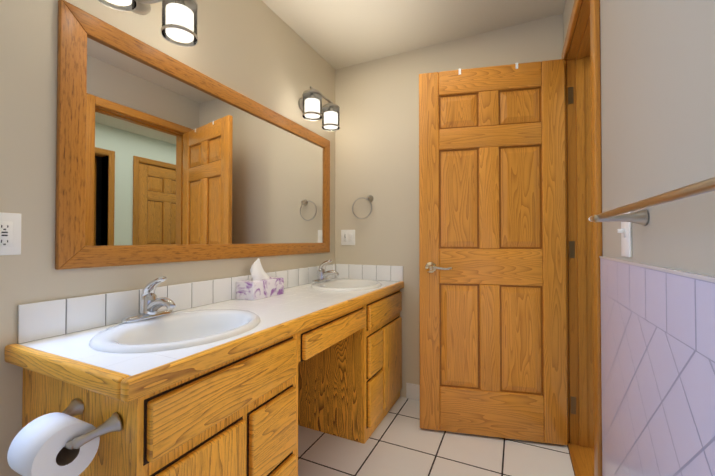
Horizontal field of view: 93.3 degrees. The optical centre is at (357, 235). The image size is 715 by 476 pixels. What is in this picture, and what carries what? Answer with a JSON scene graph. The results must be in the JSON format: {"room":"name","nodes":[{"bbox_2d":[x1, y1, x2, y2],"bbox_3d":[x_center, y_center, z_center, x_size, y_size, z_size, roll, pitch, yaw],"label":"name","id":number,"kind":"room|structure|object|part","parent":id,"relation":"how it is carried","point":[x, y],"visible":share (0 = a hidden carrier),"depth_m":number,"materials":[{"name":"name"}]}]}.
{"room":"bathroom","nodes":[
{"label":"bathroom","id":0,"kind":"room"},
{"bbox_2d":[0,0,334,475],"bbox_3d":[-0.902,-0.098,1.169,0.120,2.390,3.404,0,-1,25],"label":"wall","id":1,"kind":"structure","parent":0,"point":[261,52],"depth_m":1.05,"materials":[{"name":"beige paint"}]},
{"bbox_2d":[0,212,20,254],"bbox_3d":[-0.953,-0.005,0.910,0.008,0.115,0.070,0,-1,25],"label":"electrical outlet","id":2,"kind":"object","parent":1,"relation":"attached to","point":[10,233],"visible":1,"depth_m":0.92,"materials":[{"name":"white plastic"}]},
{"bbox_2d":[97,0,197,46],"bbox_3d":[-0.737,-0.826,1.165,0.188,0.182,0.348,0,-1,25],"label":"sconce","id":3,"kind":"object","parent":1,"relation":"attached to","point":[179,20],"visible":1,"depth_m":1.23,"materials":[{"name":"brushed nickel"},{"name":"frosted white glass"}]},
{"bbox_2d":[55,0,329,269],"bbox_3d":[-0.554,-0.296,1.740,0.020,0.815,1.612,0,-1,25],"label":"mirror","id":4,"kind":"object","parent":1,"relation":"attached to","point":[161,157],"visible":0.98,"depth_m":1.32,"materials":[{"name":"brown wood"}]},
{"bbox_3d":[-0.559,-0.296,1.743,0.008,0.775,1.572,0,-1,25],"label":"glass","id":5,"kind":"part","parent":4,"relation":"part of","materials":[{"name":"white"}]},
{"bbox_2d":[17,264,402,343],"bbox_3d":[-0.313,0.255,1.635,0.537,0.107,1.804,0,-1,25],"label":"backsplash","id":6,"kind":"structure","parent":1,"relation":"attached to","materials":[{"name":"white tile"}]},
{"bbox_2d":[298,86,339,130],"bbox_3d":[-0.257,-0.813,2.177,0.188,0.182,0.348,0,-1,25],"label":"sconce","id":7,"kind":"object","parent":1,"relation":"attached to","point":[310,104],"visible":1,"depth_m":2.12,"materials":[{"name":"brushed nickel"},{"name":"frosted white glass"}]},
{"bbox_3d":[-0.228,-0.775,2.162,0.092,0.090,0.318,0,-1,25],"label":"lamp shade","id":8,"kind":"part","parent":7,"relation":"part of","materials":[{"name":"white glass"}]},
{"bbox_2d":[262,0,565,69],"bbox_3d":[1.415,-1.336,0.937,4.520,0.080,4.940,0,-1,25],"label":"ceiling","id":9,"kind":"structure","parent":0,"point":[336,34],"depth_m":2.02,"materials":[{"name":"beige paint"}]},
{"bbox_2d":[298,396,574,475],"bbox_3d":[1.415,1.143,0.904,4.520,0.100,4.940,0,-1,25],"label":"floor","id":10,"kind":"structure","parent":0,"point":[400,442],"depth_m":1.71,"materials":[{"name":"tile"}]},
{"bbox_2d":[5,259,403,475],"bbox_3d":[-0.336,0.624,1.572,0.545,0.957,1.930,0,-1,25],"label":"bathroom vanity","id":11,"kind":"object","parent":10,"relation":"on","point":[221,380],"visible":0.98,"depth_m":1.02,"materials":[{"name":"brown wood"}]},
{"bbox_2d":[121,276,175,322],"bbox_3d":[-0.687,0.214,1.166,0.161,0.148,0.174,0,-1,25],"label":"faucet","id":12,"kind":"object","parent":11,"relation":"on","point":[150,304],"depth_m":1.16,"materials":[{"name":"silver metal"}]},
{"bbox_2d":[89,309,260,352],"bbox_3d":[-0.562,0.361,1.105,0.436,0.148,0.512,0,-1,25],"label":"sink","id":13,"kind":"object","parent":11,"relation":"in","point":[190,331],"depth_m":1.11,"materials":[{"name":"white ceramic"}]},
{"bbox_3d":[-0.315,0.329,1.620,0.545,0.047,1.832,0,-1,25],"label":"counter trim","id":14,"kind":"part","parent":11,"relation":"part of","materials":[{"name":"brown wood"}]},
{"bbox_2d":[236,258,283,300],"bbox_3d":[-0.493,0.212,1.726,0.112,0.194,0.228,0,-1,25],"label":"tissue box","id":15,"kind":"object","parent":11,"relation":"on","point":[261,284],"visible":1,"depth_m":1.67,"materials":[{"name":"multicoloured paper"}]},
{"bbox_2d":[312,259,338,282],"bbox_3d":[-0.192,0.228,2.209,0.161,0.148,0.174,0,-1,25],"label":"faucet","id":16,"kind":"object","parent":11,"relation":"on","point":[321,274],"depth_m":2.20,"materials":[{"name":"silver metal"}]},
{"bbox_2d":[310,279,381,290],"bbox_3d":[-0.067,0.375,2.148,0.436,0.148,0.512,0,-1,25],"label":"sink","id":17,"kind":"object","parent":11,"relation":"in","point":[318,284],"depth_m":2.20,"materials":[{"name":"white ceramic"}]},
{"bbox_2d":[335,13,562,397],"bbox_3d":[0.533,-0.083,2.306,1.500,2.390,0.120,0,-1,25],"label":"wall","id":18,"kind":"structure","parent":0,"point":[377,140],"depth_m":2.37,"materials":[{"name":"beige paint"}]},
{"bbox_2d":[341,230,354,244],"bbox_3d":[-0.071,0.013,2.519,0.116,0.115,0.010,0,-1,25],"label":"light switch","id":19,"kind":"object","parent":18,"relation":"attached to","point":[347,237],"visible":1,"depth_m":2.52,"materials":[{"name":"white plastic"}]},
{"bbox_2d":[352,195,372,218],"bbox_3d":[0.037,-0.205,2.450,0.159,0.175,0.045,0,-1,25],"label":"towel ring","id":20,"kind":"object","parent":18,"relation":"attached to","point":[369,198],"visible":0.98,"depth_m":2.43,"materials":[{"name":"silver metal"}]},
{"bbox_2d":[406,383,419,400],"bbox_3d":[0.745,1.057,2.118,0.908,0.104,0.009,0,-1,25],"label":"baseboard","id":21,"kind":"structure","parent":18,"relation":"attached to","point":[413,391],"depth_m":2.29,"materials":[{"name":"white"}]},
{"bbox_2d":[563,0,714,276],"bbox_3d":[0.864,-0.098,1.182,0.060,2.390,4.700,0,-1,25],"label":"wall","id":22,"kind":"structure","parent":0,"point":[657,97],"depth_m":0.64,"materials":[{"name":"beige paint"}]},
{"bbox_2d":[419,59,567,444],"bbox_3d":[0.726,0.080,1.864,0.758,2.028,0.151,0,-1,12],"label":"door","id":23,"kind":"structure","parent":22,"relation":"in","point":[492,293],"depth_m":1.84,"materials":[{"name":"brown wood"}]},
{"bbox_3d":[0.459,0.180,1.921,0.147,0.066,0.151,0,-1,12],"label":"handle","id":24,"kind":"part","parent":23,"relation":"part of","materials":[{"name":"silver metal"}]},
{"bbox_3d":[0.726,0.025,1.865,0.538,1.652,0.027,0,-1,12],"label":"panel","id":25,"kind":"part","parent":23,"relation":"part of","materials":[{"name":"brown wood"}]},
{"bbox_2d":[568,87,575,413],"bbox_3d":[1.122,0.073,1.791,0.053,1.730,0.011,0,-1,25],"label":"bathroom doorway jamb hinges","id":26,"kind":"object","parent":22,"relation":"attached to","point":[571,249],"visible":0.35,"depth_m":1.79,"materials":[{"name":"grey metal"}]},
{"bbox_2d":[561,0,602,475],"bbox_3d":[1.020,0.044,1.439,0.156,2.113,0.868,0,-1,25],"label":"door frame","id":27,"kind":"structure","parent":22,"relation":"attached to","point":[582,20],"depth_m":1.75,"materials":[{"name":"brown wood"}]},
{"bbox_2d":[617,212,631,256],"bbox_3d":[0.654,-0.006,0.832,0.020,0.115,0.070,0,-1,25],"label":"light switch","id":28,"kind":"object","parent":22,"relation":"attached to","point":[625,230],"visible":0.77,"depth_m":0.82,"materials":[{"name":"white plastic"}]},
{"bbox_2d":[590,177,714,225],"bbox_3d":[0.399,-0.043,0.380,0.091,0.035,0.935,0,-1,25],"label":"towel bar","id":29,"kind":"object","parent":22,"relation":"attached to","point":[640,217],"visible":1,"depth_m":0.47,"materials":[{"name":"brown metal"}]},
{"bbox_2d":[600,258,714,475],"bbox_3d":[0.299,0.569,0.062,0.008,1.025,2.210,0,-1,25],"label":"wainscot","id":30,"kind":"structure","parent":22,"relation":"attached to","point":[658,366],"depth_m":0.64,"materials":[{"name":"tile"}]},
{"bbox_2d":[599,256,714,282],"bbox_3d":[0.298,0.054,0.070,0.010,0.006,2.210,0,-1,25],"label":"cap","id":31,"kind":"object","parent":30,"relation":"on","point":[691,274],"visible":1,"depth_m":0.58,"materials":[{"name":"white tile"}]}
]}

